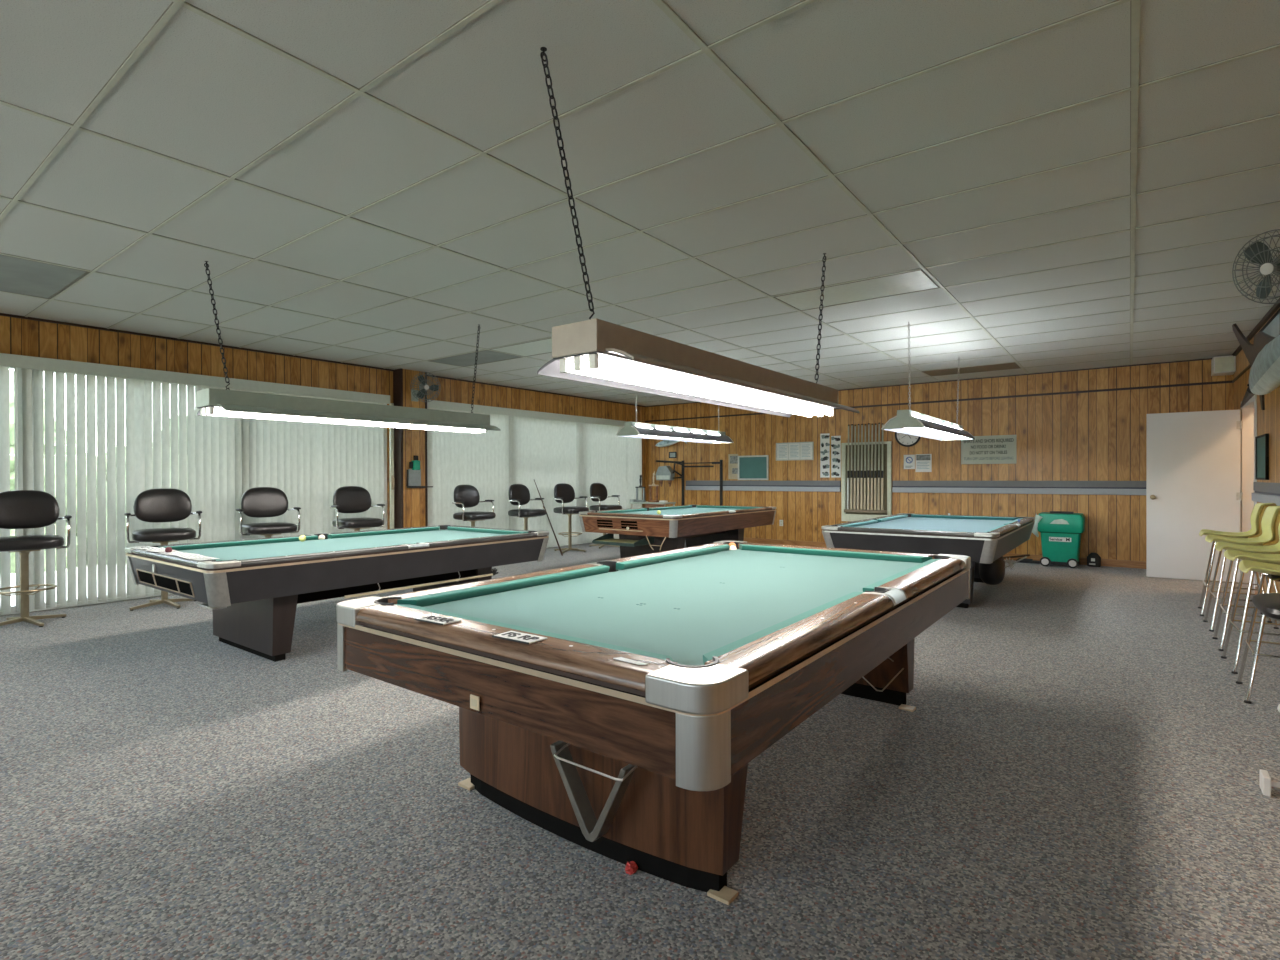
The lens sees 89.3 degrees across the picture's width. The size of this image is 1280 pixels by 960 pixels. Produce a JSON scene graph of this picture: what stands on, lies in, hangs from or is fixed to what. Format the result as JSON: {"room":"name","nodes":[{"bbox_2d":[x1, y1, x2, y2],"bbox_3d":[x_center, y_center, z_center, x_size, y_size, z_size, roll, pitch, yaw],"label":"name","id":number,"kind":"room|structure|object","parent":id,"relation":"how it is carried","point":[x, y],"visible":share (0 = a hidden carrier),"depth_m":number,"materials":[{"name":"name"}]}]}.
{"room":"games hall","nodes":[
{"label":"games hall","id":0,"kind":"room"},
{"bbox_2d":[0,316,645,528],"bbox_3d":[-4.085,-0.155,8.449,0.150,2.787,13.750,0,0,37],"label":"wall","id":1,"kind":"structure","parent":0,"point":[18,336],"depth_m":7.69,"materials":[{"name":"brown wood"}]},
{"bbox_2d":[0,367,386,615],"bbox_3d":[-5.813,0.072,6.165,0.070,2.360,7.420,0,0,37],"label":"window","id":2,"kind":"structure","parent":1,"relation":"in","point":[19,370],"depth_m":6.16,"materials":[{"name":"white glass"}]},
{"bbox_2d":[0,353,389,613],"bbox_3d":[-5.632,0.034,6.152,0.149,2.367,7.082,0,0,37],"label":"vertical blind","id":3,"kind":"object","parent":2,"relation":"attached to","point":[308,462],"visible":0.77,"depth_m":6.73,"materials":[{"name":"white plastic"}]},
{"bbox_2d":[389,403,393,528],"bbox_3d":[-3.450,0.085,9.004,0.035,2.300,0.050,0,0,37],"label":"trim","id":4,"kind":"structure","parent":1,"relation":"attached to","point":[391,430],"depth_m":8.99,"materials":[{"name":"beige paint"}]},
{"bbox_2d":[393,368,427,528],"bbox_3d":[-3.275,-0.160,9.247,0.180,2.787,0.400,0,0,37],"label":"trim","id":5,"kind":"structure","parent":1,"relation":"attached to","point":[414,499],"depth_m":9.18,"materials":[{"name":"brown wood"}]},
{"bbox_2d":[406,469,432,487],"bbox_3d":[-3.124,-0.022,9.216,0.101,0.270,0.388,0,0,37],"label":"rack","id":6,"kind":"object","parent":1,"relation":"attached to","point":[413,480],"visible":1,"depth_m":9.17,"materials":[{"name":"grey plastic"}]},
{"bbox_2d":[410,372,440,401],"bbox_3d":[-3.021,-1.302,9.133,0.401,0.413,0.272,0,0,-18],"label":"wall fan","id":7,"kind":"object","parent":1,"relation":"attached to","point":[420,392],"visible":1,"depth_m":9.07,"materials":[{"name":"metal"}]},
{"bbox_2d":[427,400,641,546],"bbox_3d":[-1.560,0.001,11.535,0.149,2.367,5.262,0,0,37],"label":"vertical blind","id":8,"kind":"object","parent":1,"relation":"attached to","point":[548,449],"visible":0.59,"depth_m":11.09,"materials":[{"name":"white plastic"}]},
{"bbox_2d":[0,0,1279,405],"bbox_3d":[-0.230,-1.547,5.525,9.528,0.002,13.750,0,0,37],"label":"ceiling grid","id":9,"kind":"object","parent":1,"relation":"attached to","point":[169,6],"depth_m":3.60,"materials":[{"name":"white metal"}]},
{"bbox_2d":[0,298,1279,406],"bbox_3d":[-0.307,-1.528,5.583,9.335,0.040,13.750,0,0,37],"label":"trim","id":10,"kind":"structure","parent":1,"relation":"attached to","point":[1276,306],"depth_m":8.04,"materials":[{"name":"brown wood"}]},
{"bbox_2d":[0,0,1279,405],"bbox_3d":[0.211,-1.598,5.190,11.235,0.100,14.350,0,0,37],"label":"ceiling","id":11,"kind":"structure","parent":0,"point":[202,93],"depth_m":3.19,"materials":[{"name":"tile"}]},
{"bbox_2d":[0,254,87,298],"bbox_3d":[-4.692,-1.528,4.887,1.179,0.007,0.570,0,0,37],"label":"ceiling vent","id":12,"kind":"object","parent":11,"relation":"in","point":[17,275],"visible":1,"depth_m":4.89,"materials":[{"name":"grey metal"}]},
{"bbox_2d":[196,261,500,432],"bbox_3d":[-2.315,-1.004,5.518,0.494,1.081,2.480,0,0,37],"label":"lamp","id":13,"kind":"object","parent":11,"relation":"hanging from","point":[210,401],"visible":1,"depth_m":5.11,"materials":[{"name":"grey metal"}]},
{"bbox_2d":[429,350,520,366],"bbox_3d":[-2.118,-1.549,8.290,1.179,0.007,0.570,0,0,37],"label":"ceiling vent","id":14,"kind":"object","parent":11,"relation":"in","point":[485,356],"visible":1,"depth_m":8.26,"materials":[{"name":"grey metal"}]},
{"bbox_2d":[489,338,551,356],"bbox_3d":[-1.145,-1.549,7.555,1.179,0.007,0.570,0,0,37],"label":"ceiling light panel","id":15,"kind":"object","parent":11,"relation":"attached to","point":[544,346],"visible":0.52,"depth_m":7.63,"materials":[{"name":"white plastic"}]},
{"bbox_2d":[616,391,733,443],"bbox_3d":[0.579,-1.074,9.386,0.410,0.988,2.466,0,0,37],"label":"lamp","id":16,"kind":"object","parent":11,"relation":"hanging from","point":[630,429],"visible":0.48,"depth_m":9.11,"materials":[{"name":"grey metal"}]},
{"bbox_2d":[537,47,858,417],"bbox_3d":[0.461,-0.982,3.370,0.494,1.124,2.694,0,0,37],"label":"lamp","id":17,"kind":"object","parent":11,"relation":"hanging from","point":[593,351],"visible":1,"depth_m":2.80,"materials":[{"name":"beige metal"}]},
{"bbox_2d":[774,269,939,310],"bbox_3d":[1.772,-1.549,5.348,1.179,0.007,0.570,0,0,37],"label":"ceiling light panel","id":18,"kind":"object","parent":11,"relation":"attached to","point":[918,280],"visible":1,"depth_m":5.30,"materials":[{"name":"white plastic"}]},
{"bbox_2d":[881,322,974,440],"bbox_3d":[3.304,-1.033,7.254,0.410,1.068,2.593,0,0,37],"label":"lamp","id":19,"kind":"object","parent":11,"relation":"hanging from","point":[910,422],"visible":1,"depth_m":6.78,"materials":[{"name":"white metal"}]},
{"bbox_2d":[922,362,1019,375],"bbox_3d":[4.714,-1.572,9.238,1.179,0.007,0.570,0,0,37],"label":"ceiling vent","id":20,"kind":"object","parent":11,"relation":"in","point":[1005,366],"visible":1,"depth_m":9.22,"materials":[{"name":"grey metal"}]},
{"bbox_2d":[0,541,1279,959],"bbox_3d":[0.220,1.289,5.202,11.235,0.100,14.350,0,0,37],"label":"floor","id":21,"kind":"structure","parent":0,"point":[1073,773],"depth_m":2.45,"materials":[{"name":"carpet"}]},
{"bbox_2d":[0,490,71,626],"bbox_3d":[-5.362,0.672,5.642,0.618,1.163,0.553,0,0,-45],"label":"bar stool","id":22,"kind":"object","parent":21,"relation":"on","point":[19,509],"visible":1,"depth_m":5.66,"materials":[{"name":"black leather"}]},
{"bbox_2d":[124,488,201,610],"bbox_3d":[-4.726,0.667,6.434,0.618,1.163,0.553,0,0,-39],"label":"bar stool","id":23,"kind":"object","parent":21,"relation":"on","point":[161,504],"visible":0.88,"depth_m":6.45,"materials":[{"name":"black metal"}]},
{"bbox_2d":[236,487,300,537],"bbox_3d":[-4.139,0.662,7.209,0.618,1.163,0.553,0,0,-43],"label":"bar stool","id":24,"kind":"object","parent":21,"relation":"on","point":[258,502],"visible":0.7,"depth_m":7.22,"materials":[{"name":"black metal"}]},
{"bbox_2d":[125,525,548,661],"bbox_3d":[-2.337,0.868,5.466,1.608,0.754,2.856,0,0,37],"label":"pool table","id":25,"kind":"object","parent":21,"relation":"on","point":[253,592],"visible":0.95,"depth_m":4.72,"materials":[{"name":"teal fabric"}]},
{"bbox_2d":[158,535,317,550],"bbox_3d":[-3.259,0.520,5.341,0.050,0.036,1.208,0,0,37],"label":"cushion","id":26,"kind":"object","parent":25,"relation":"on","point":[197,546],"depth_m":5.29,"materials":[{"name":"teal fabric"}]},
{"bbox_2d":[241,545,392,559],"bbox_3d":[-2.206,0.520,4.545,0.050,0.036,1.208,0,0,37],"label":"cushion","id":27,"kind":"object","parent":25,"relation":"on","point":[390,545],"depth_m":4.47,"materials":[{"name":"teal fabric"}]},
{"bbox_2d":[328,526,439,538],"bbox_3d":[-2.470,0.514,6.385,0.050,0.036,1.208,0,0,37],"label":"cushion","id":28,"kind":"object","parent":25,"relation":"on","point":[432,528],"depth_m":6.32,"materials":[{"name":"teal fabric"}]},
{"bbox_2d":[344,568,497,598],"bbox_3d":[-1.695,0.806,5.221,0.026,0.106,1.416,0,0,37],"label":"stick","id":29,"kind":"object","parent":25,"relation":"hanging from","point":[494,570],"visible":0.94,"depth_m":5.12,"materials":[{"name":"brown wood"}]},
{"bbox_2d":[414,533,520,543],"bbox_3d":[-1.417,0.514,5.588,0.050,0.036,1.208,0,0,37],"label":"cushion","id":30,"kind":"object","parent":25,"relation":"on","point":[518,533],"depth_m":5.50,"materials":[{"name":"teal fabric"}]},
{"bbox_2d":[447,526,527,533],"bbox_3d":[-1.557,0.511,6.498,1.246,0.036,0.050,0,0,37],"label":"cushion","id":31,"kind":"object","parent":25,"relation":"on","point":[450,528],"depth_m":6.50,"materials":[{"name":"teal fabric"}]},
{"bbox_2d":[330,486,384,530],"bbox_3d":[-3.512,0.657,8.039,0.553,1.163,0.618,0,0,43],"label":"bar stool","id":32,"kind":"object","parent":21,"relation":"on","point":[346,499],"visible":0.72,"depth_m":8.04,"materials":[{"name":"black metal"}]},
{"bbox_2d":[452,485,495,526],"bbox_3d":[-2.438,0.648,9.459,0.553,1.163,0.618,0,0,33],"label":"bar stool","id":33,"kind":"object","parent":21,"relation":"on","point":[465,496],"visible":0.71,"depth_m":9.42,"materials":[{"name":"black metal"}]},
{"bbox_2d":[508,484,545,529],"bbox_3d":[-1.805,0.643,10.246,0.553,1.163,0.618,0,0,31],"label":"bar stool","id":34,"kind":"object","parent":21,"relation":"on","point":[519,494],"visible":0.78,"depth_m":10.19,"materials":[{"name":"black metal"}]},
{"bbox_2d":[553,483,588,552],"bbox_3d":[-1.196,0.639,11.052,0.553,1.163,0.618,0,0,39],"label":"bar stool","id":35,"kind":"object","parent":21,"relation":"on","point":[563,492],"visible":0.94,"depth_m":11.03,"materials":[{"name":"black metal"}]},
{"bbox_2d":[589,483,621,548],"bbox_3d":[-0.647,0.634,11.777,0.553,1.163,0.618,0,0,35],"label":"bar stool","id":36,"kind":"object","parent":21,"relation":"on","point":[598,491],"visible":0.6,"depth_m":11.74,"materials":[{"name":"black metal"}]},
{"bbox_2d":[629,501,675,508],"bbox_3d":[0.251,0.826,13.039,0.870,0.765,0.405,0,0,37],"label":"table","id":37,"kind":"object","parent":21,"relation":"on","point":[647,504],"visible":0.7,"depth_m":12.83,"materials":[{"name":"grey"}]},
{"bbox_2d":[336,541,970,904],"bbox_3d":[0.387,0.844,3.043,1.618,0.807,2.918,0,0,37],"label":"pool table","id":38,"kind":"object","parent":21,"relation":"on","point":[740,647],"visible":0.99,"depth_m":2.08,"materials":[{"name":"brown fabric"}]},
{"bbox_2d":[415,615,460,624],"bbox_3d":[-0.646,0.447,2.072,0.135,0.005,0.075,0,0,34],"label":"card","id":39,"kind":"object","parent":38,"relation":"on","point":[435,619],"visible":1,"depth_m":2.06,"materials":[{"name":"white paper"}]},
{"bbox_2d":[397,565,609,606],"bbox_3d":[-0.535,0.469,2.919,0.050,0.036,1.208,0,0,37],"label":"cushion","id":40,"kind":"object","parent":38,"relation":"on","point":[444,597],"depth_m":2.81,"materials":[{"name":"teal fabric"}]},
{"bbox_2d":[492,631,546,643],"bbox_3d":[-0.343,0.447,1.843,0.145,0.005,0.075,0,0,35],"label":"card","id":41,"kind":"object","parent":38,"relation":"on","point":[514,636],"visible":1,"depth_m":1.83,"materials":[{"name":"white paper"}]},
{"bbox_2d":[394,604,673,661],"bbox_3d":[-0.395,0.472,2.009,1.246,0.036,0.050,0,0,37],"label":"cushion","id":42,"kind":"object","parent":38,"relation":"on","point":[591,643],"depth_m":1.91,"materials":[{"name":"teal fabric"}]},
{"bbox_2d":[550,740,634,841],"bbox_3d":[-0.152,1.000,2.057,0.317,0.262,0.058,0,0,37],"label":"ball rack","id":43,"kind":"object","parent":38,"relation":"hanging from","point":[592,829],"visible":0.79,"depth_m":2.06,"materials":[{"name":"silver metal"}]},
{"bbox_2d":[616,544,729,569],"bbox_3d":[0.254,0.463,3.962,0.050,0.036,1.208,0,0,37],"label":"cushion","id":44,"kind":"object","parent":38,"relation":"on","point":[630,564],"depth_m":3.84,"materials":[{"name":"teal fabric"}]},
{"bbox_2d":[703,592,863,664],"bbox_3d":[0.518,0.469,2.122,0.050,0.036,1.208,0,0,37],"label":"cushion","id":45,"kind":"object","parent":38,"relation":"on","point":[721,652],"depth_m":1.96,"materials":[{"name":"teal fabric"}]},
{"bbox_2d":[739,544,931,562],"bbox_3d":[1.167,0.459,4.075,1.246,0.036,0.050,0,0,37],"label":"cushion","id":46,"kind":"object","parent":38,"relation":"on","point":[863,555],"depth_m":4.02,"materials":[{"name":"teal fabric"}]},
{"bbox_2d":[862,559,939,591],"bbox_3d":[1.307,0.463,3.166,0.050,0.036,1.208,0,0,37],"label":"cushion","id":47,"kind":"object","parent":38,"relation":"on","point":[875,586],"depth_m":3.00,"materials":[{"name":"teal fabric"}]},
{"bbox_2d":[579,505,775,557],"bbox_3d":[0.614,0.824,9.471,1.604,0.794,3.018,0,0,37],"label":"pool table","id":48,"kind":"object","parent":21,"relation":"on","point":[649,532],"visible":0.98,"depth_m":8.71,"materials":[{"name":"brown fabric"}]},
{"bbox_2d":[592,533,653,546],"bbox_3d":[-0.223,0.771,8.480,0.700,0.129,0.428,0,0,37],"label":"tray","id":49,"kind":"object","parent":48,"relation":"on","point":[608,539],"depth_m":8.38,"materials":[{"name":"green fabric"}]},
{"bbox_2d":[600,509,646,512],"bbox_3d":[-0.268,0.456,9.398,0.050,0.036,1.208,0,0,37],"label":"cushion","id":50,"kind":"object","parent":48,"relation":"on","point":[623,510],"depth_m":9.44,"materials":[{"name":"teal fabric"}]},
{"bbox_2d":[649,505,691,510],"bbox_3d":[0.521,0.449,10.442,0.050,0.036,1.208,0,0,37],"label":"cushion","id":51,"kind":"object","parent":48,"relation":"on","point":[683,506],"depth_m":10.37,"materials":[{"name":"teal fabric"}]},
{"bbox_2d":[696,505,763,508],"bbox_3d":[1.434,0.446,10.555,1.246,0.036,0.050,0,0,37],"label":"cushion","id":52,"kind":"object","parent":48,"relation":"on","point":[697,506],"depth_m":10.56,"materials":[{"name":"teal fabric"}]},
{"bbox_2d":[656,460,722,505],"bbox_3d":[0.976,0.396,13.044,1.524,1.621,0.104,0,0,37],"label":"metal rack","id":53,"kind":"object","parent":21,"relation":"on","point":[681,463],"visible":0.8,"depth_m":13.05,"materials":[{"name":"metal"}]},
{"bbox_2d":[655,466,674,486],"bbox_3d":[0.515,-0.078,13.347,0.397,0.429,0.148,0,0,37],"label":"machine","id":54,"kind":"object","parent":53,"relation":"attached to","point":[663,472],"visible":1,"depth_m":13.28,"materials":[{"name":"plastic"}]},
{"bbox_2d":[821,513,1034,607],"bbox_3d":[3.311,0.839,7.197,1.576,0.766,2.886,0,0,37],"label":"pool table","id":55,"kind":"object","parent":21,"relation":"on","point":[985,539],"visible":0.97,"depth_m":6.29,"materials":[{"name":"blue fabric"}]},
{"bbox_2d":[840,520,877,526],"bbox_3d":[2.389,0.485,7.072,0.050,0.036,1.208,0,0,37],"label":"cushion","id":56,"kind":"object","parent":55,"relation":"on","point":[866,522],"depth_m":7.11,"materials":[{"name":"teal fabric"}]},
{"bbox_2d":[877,515,907,521],"bbox_3d":[3.178,0.479,8.115,0.050,0.036,1.208,0,0,37],"label":"cushion","id":57,"kind":"object","parent":55,"relation":"on","point":[895,517],"depth_m":8.01,"materials":[{"name":"teal fabric"}]},
{"bbox_2d":[911,514,1018,520],"bbox_3d":[4.091,0.476,8.228,1.246,0.036,0.050,0,0,37],"label":"cushion","id":58,"kind":"object","parent":55,"relation":"on","point":[912,515],"depth_m":8.20,"materials":[{"name":"teal fabric"}]},
{"bbox_2d":[979,556,1004,584],"bbox_3d":[3.585,0.889,6.597,0.230,0.341,0.320,0,0,37],"label":"bag","id":59,"kind":"object","parent":55,"relation":"hanging from","point":[993,573],"visible":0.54,"depth_m":6.48,"materials":[{"name":"plastic"}]},
{"bbox_2d":[1032,511,1084,567],"bbox_3d":[5.895,0.825,9.150,0.635,0.765,0.470,0,0,37],"label":"bin","id":60,"kind":"object","parent":21,"relation":"on","point":[1060,531],"visible":1,"depth_m":8.98,"materials":[{"name":"green plastic"}]},
{"bbox_2d":[1087,553,1100,566],"bbox_3d":[6.336,1.111,9.041,0.160,0.190,0.166,0,0,37],"label":"canister","id":61,"kind":"object","parent":21,"relation":"on","point":[1093,559],"visible":1,"depth_m":8.98,"materials":[{"name":"black plastic"}]},
{"bbox_2d":[1198,503,1276,622],"bbox_3d":[5.384,0.711,5.837,0.529,1.021,0.456,0,0,39],"label":"bar stool","id":62,"kind":"object","parent":21,"relation":"on","point":[1257,513],"visible":0.59,"depth_m":5.83,"materials":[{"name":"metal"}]},
{"bbox_2d":[1203,506,1279,631],"bbox_3d":[4.956,0.715,5.271,0.529,1.021,0.456,0,0,36],"label":"bar stool","id":63,"kind":"object","parent":21,"relation":"on","point":[1270,521],"visible":0.78,"depth_m":5.28,"materials":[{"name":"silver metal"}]},
{"bbox_2d":[1212,522,1279,650],"bbox_3d":[4.510,0.718,4.681,0.529,1.021,0.456,0,0,37],"label":"bar stool","id":64,"kind":"object","parent":21,"relation":"on","point":[1270,549],"visible":0.75,"depth_m":4.75,"materials":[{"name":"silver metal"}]},
{"bbox_2d":[1221,549,1279,673],"bbox_3d":[4.112,0.722,4.155,0.529,1.021,0.456,0,0,35],"label":"bar stool","id":65,"kind":"object","parent":21,"relation":"on","point":[1230,554],"visible":0.9,"depth_m":4.24,"materials":[{"name":"silver metal"}]},
{"bbox_2d":[1236,560,1279,703],"bbox_3d":[3.695,0.725,3.604,0.529,1.021,0.456,0,0,38],"label":"bar stool","id":66,"kind":"object","parent":21,"relation":"on","point":[1272,571],"visible":1,"depth_m":3.71,"materials":[{"name":"silver metal"}]},
{"bbox_2d":[1252,593,1279,722],"bbox_3d":[3.235,0.899,3.026,0.520,0.671,0.540,0,0,37],"label":"bar stool","id":67,"kind":"object","parent":21,"relation":"on","point":[1268,604],"visible":1,"depth_m":3.08,"materials":[{"name":"black plastic"}]},
{"bbox_2d":[1260,704,1279,795],"bbox_3d":[3.003,1.201,2.927,0.423,0.073,1.270,0,0,37],"label":"frame","id":68,"kind":"object","parent":21,"relation":"on","point":[1266,783],"visible":1,"depth_m":2.55,"materials":[{"name":"silver metal"}]},
{"bbox_2d":[645,359,1233,560],"bbox_3d":[4.468,-0.188,10.694,11.085,2.787,0.150,0,0,37],"label":"wall","id":69,"kind":"structure","parent":0,"point":[1090,436],"depth_m":9.86,"materials":[{"name":"brown wood"}]},
{"bbox_2d":[728,454,737,478],"bbox_3d":[1.812,-0.260,12.600,0.214,0.490,0.008,0,0,37],"label":"photo card","id":70,"kind":"object","parent":69,"relation":"attached to","point":[732,458],"visible":1,"depth_m":12.60,"materials":[{"name":"beige paper"}]},
{"bbox_2d":[738,455,768,479],"bbox_3d":[2.151,-0.233,12.335,0.644,0.467,0.022,0,0,37],"label":"chalkboard","id":71,"kind":"object","parent":69,"relation":"attached to","point":[754,467],"visible":1,"depth_m":12.33,"materials":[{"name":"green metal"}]},
{"bbox_2d":[685,481,840,491],"bbox_3d":[2.218,0.108,12.275,3.210,0.195,0.045,0,0,37],"label":"trim","id":72,"kind":"structure","parent":69,"relation":"attached to","point":[815,486],"depth_m":12.12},
{"bbox_2d":[776,442,813,460],"bbox_3d":[2.819,-0.523,11.830,0.729,0.328,0.020,0,0,37],"label":"framed notice","id":73,"kind":"object","parent":69,"relation":"attached to","point":[792,450],"visible":1,"depth_m":11.82,"materials":[{"name":"white paper"}]},
{"bbox_2d":[820,433,829,477],"bbox_3d":[3.282,-0.434,11.488,0.196,0.780,0.007,0,0,37],"label":"photo strip","id":74,"kind":"object","parent":69,"relation":"attached to","point":[824,438],"visible":1,"depth_m":11.49,"materials":[{"name":"white paper"}]},
{"bbox_2d":[831,436,840,476],"bbox_3d":[3.436,-0.409,11.372,0.179,0.730,0.007,0,0,37],"label":"photo strip","id":75,"kind":"object","parent":69,"relation":"attached to","point":[835,440],"visible":1,"depth_m":11.37,"materials":[{"name":"white paper"}]},
{"bbox_2d":[841,441,891,521],"bbox_3d":[3.831,0.036,11.009,0.840,1.360,0.113,0,0,37],"label":"cue rack","id":76,"kind":"object","parent":69,"relation":"attached to","point":[849,514],"visible":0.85,"depth_m":11.01,"materials":[{"name":"beige paint"}]},
{"bbox_2d":[850,424,852,508],"bbox_3d":[3.636,-0.228,11.136,0.035,1.465,0.059,0,0,37],"label":"stick","id":77,"kind":"object","parent":76,"relation":"on","point":[851,484],"visible":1,"depth_m":11.13,"materials":[{"name":"brown wood"}]},
{"bbox_2d":[854,425,855,508],"bbox_3d":[3.682,-0.221,11.101,0.035,1.451,0.059,0,0,37],"label":"stick","id":78,"kind":"object","parent":76,"relation":"on","point":[855,425],"visible":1,"depth_m":11.09,"materials":[{"name":"brown wood"}]},
{"bbox_2d":[860,424,862,509],"bbox_3d":[3.773,-0.226,11.032,0.035,1.460,0.059,0,0,37],"label":"stick","id":79,"kind":"object","parent":76,"relation":"on","point":[861,489],"visible":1,"depth_m":11.02,"materials":[{"name":"brown wood"}]},
{"bbox_2d":[864,424,865,509],"bbox_3d":[3.819,-0.222,10.997,0.035,1.452,0.059,0,0,37],"label":"stick","id":80,"kind":"object","parent":76,"relation":"on","point":[865,424],"visible":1,"depth_m":10.99,"materials":[{"name":"brown wood"}]},
{"bbox_2d":[844,509,886,512],"bbox_3d":[3.820,0.531,10.994,0.710,0.050,0.070,0,0,37],"label":"shelf","id":81,"kind":"object","parent":76,"relation":"attached to","point":[845,510],"depth_m":10.97,"materials":[{"name":"beige wood"}]},
{"bbox_2d":[867,423,869,509],"bbox_3d":[3.865,-0.229,10.963,0.035,1.466,0.059,0,0,37],"label":"stick","id":82,"kind":"object","parent":76,"relation":"on","point":[868,423],"visible":1,"depth_m":10.96,"materials":[{"name":"brown wood"}]},
{"bbox_2d":[870,424,872,509],"bbox_3d":[3.911,-0.223,10.928,0.035,1.456,0.059,0,0,37],"label":"stick","id":83,"kind":"object","parent":76,"relation":"on","point":[872,424],"visible":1,"depth_m":10.92,"materials":[{"name":"brown wood"}]},
{"bbox_2d":[877,423,879,509],"bbox_3d":[4.003,-0.229,10.858,0.035,1.466,0.059,0,0,37],"label":"stick","id":84,"kind":"object","parent":76,"relation":"on","point":[878,504],"visible":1,"depth_m":10.85,"materials":[{"name":"brown wood"}]},
{"bbox_2d":[895,432,920,446],"bbox_3d":[4.394,-0.749,10.625,0.410,0.410,0.040,0,0,37],"label":"wall clock","id":85,"kind":"object","parent":69,"relation":"attached to","point":[906,440],"visible":0.6,"depth_m":10.64,"materials":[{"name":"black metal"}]},
{"bbox_2d":[904,455,914,468],"bbox_3d":[4.418,-0.297,10.629,0.175,0.235,0.011,0,0,37],"label":"notice sheet","id":86,"kind":"object","parent":69,"relation":"attached to","point":[909,460],"visible":1,"depth_m":10.63,"materials":[{"name":"white paper"}]},
{"bbox_2d":[916,454,931,471],"bbox_3d":[4.595,-0.274,10.498,0.245,0.290,0.004,0,0,37],"label":"notice sheet","id":87,"kind":"object","parent":69,"relation":"attached to","point":[923,461],"visible":1,"depth_m":10.49,"materials":[{"name":"white paper"}]},
{"bbox_2d":[743,537,1145,568],"bbox_3d":[3.842,1.156,11.070,9.335,0.100,0.018,0,0,37],"label":"baseboard","id":88,"kind":"structure","parent":69,"relation":"attached to","point":[1083,561],"depth_m":9.68,"materials":[{"name":"brown wood"}]},
{"bbox_2d":[645,365,1250,421],"bbox_3d":[-0.306,-1.221,5.584,9.335,0.030,13.750,0,0,37],"label":"trim","id":89,"kind":"structure","parent":69,"relation":"attached to","point":[1248,366],"depth_m":9.60,"materials":[{"name":"brown wood"}]},
{"bbox_2d":[961,435,1015,463],"bbox_3d":[5.338,-0.463,9.931,0.755,0.433,0.010,0,0,37],"label":"sign","id":90,"kind":"object","parent":69,"relation":"attached to","point":[995,449],"visible":0.98,"depth_m":9.92,"materials":[{"name":"white paper"}]},
{"bbox_2d":[892,481,1145,494],"bbox_3d":[5.869,0.108,9.514,4.185,0.195,0.045,0,0,37],"label":"trim","id":91,"kind":"structure","parent":69,"relation":"attached to","point":[993,487],"depth_m":9.61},
{"bbox_2d":[1234,307,1279,592],"bbox_3d":[3.476,-0.154,2.731,0.140,2.787,13.750,0,0,37],"label":"wall","id":92,"kind":"structure","parent":0,"point":[1268,420],"depth_m":6.22,"materials":[{"name":"brown wood"}]},
{"bbox_2d":[1146,409,1242,581],"bbox_3d":[6.627,0.190,7.758,0.880,2.018,0.115,0,0,37],"label":"door","id":93,"kind":"structure","parent":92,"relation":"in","point":[1193,459],"depth_m":7.79,"materials":[{"name":"white paint"}]},
{"bbox_2d":[1211,355,1235,375],"bbox_3d":[7.389,-1.447,8.203,0.210,0.213,0.266,0,0,37],"label":"box","id":94,"kind":"object","parent":92,"relation":"attached to","point":[1220,365],"visible":1,"depth_m":8.11,"materials":[{"name":"beige plastic"}]},
{"bbox_2d":[1241,394,1256,586],"bbox_3d":[6.809,0.145,7.138,0.170,2.134,1.100,0,0,37],"label":"trim","id":95,"kind":"structure","parent":92,"relation":"attached to","point":[1249,410],"depth_m":7.52,"materials":[{"name":"white paint"}]},
{"bbox_2d":[1232,323,1279,409],"bbox_3d":[4.613,-0.933,4.671,0.334,0.748,3.282,0,0,36],"label":"mounted marlin","id":96,"kind":"object","parent":92,"relation":"attached to","point":[1263,356],"visible":1,"depth_m":4.75,"materials":[{"name":"black"}]},
{"bbox_2d":[1232,229,1279,303],"bbox_3d":[3.768,-1.224,3.663,0.565,0.404,0.322,0,0,28],"label":"wall fan","id":97,"kind":"object","parent":92,"relation":"attached to","point":[1258,252],"visible":1,"depth_m":3.77,"materials":[{"name":"metal"}]},
{"bbox_2d":[1255,434,1268,479],"bbox_3d":[6.144,-0.223,6.398,0.025,0.440,0.624,0,0,37],"label":"chalkboard","id":98,"kind":"object","parent":92,"relation":"attached to","point":[1262,441],"visible":1,"depth_m":6.35,"materials":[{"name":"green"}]},
{"bbox_2d":[1252,482,1279,505],"bbox_3d":[4.510,0.133,4.251,0.045,0.195,6.220,0,0,37],"label":"trim","id":99,"kind":"structure","parent":92,"relation":"attached to","point":[1265,492],"depth_m":6.04,"materials":[{"name":"grey plastic"}]},
{"bbox_2d":[1259,309,1279,337],"bbox_3d":[5.863,-1.310,6.027,0.025,0.340,1.204,0,0,37],"label":"framed picture","id":100,"kind":"object","parent":92,"relation":"attached to","point":[1272,327],"visible":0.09,"depth_m":5.86,"materials":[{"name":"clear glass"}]},
{"label":"outside","id":101,"kind":"structure","parent":0,"visible":0},
{"bbox_2d":[11,564,153,605],"bbox_3d":[-5.666,1.397,7.428,42.000,0.200,55.000,0,0,37],"label":"ground","id":102,"kind":"structure","parent":101,"point":[13,598],"depth_m":7.90,"materials":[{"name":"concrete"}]},
{"bbox_2d":[9,370,211,572],"bbox_3d":[-7.557,0.047,11.897,2.565,3.626,39.755,0,0,37],"label":"hedge","id":103,"kind":"object","parent":102,"relation":"on","point":[11,373],"visible":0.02,"depth_m":9.37,"materials":[{"name":"green plant"}]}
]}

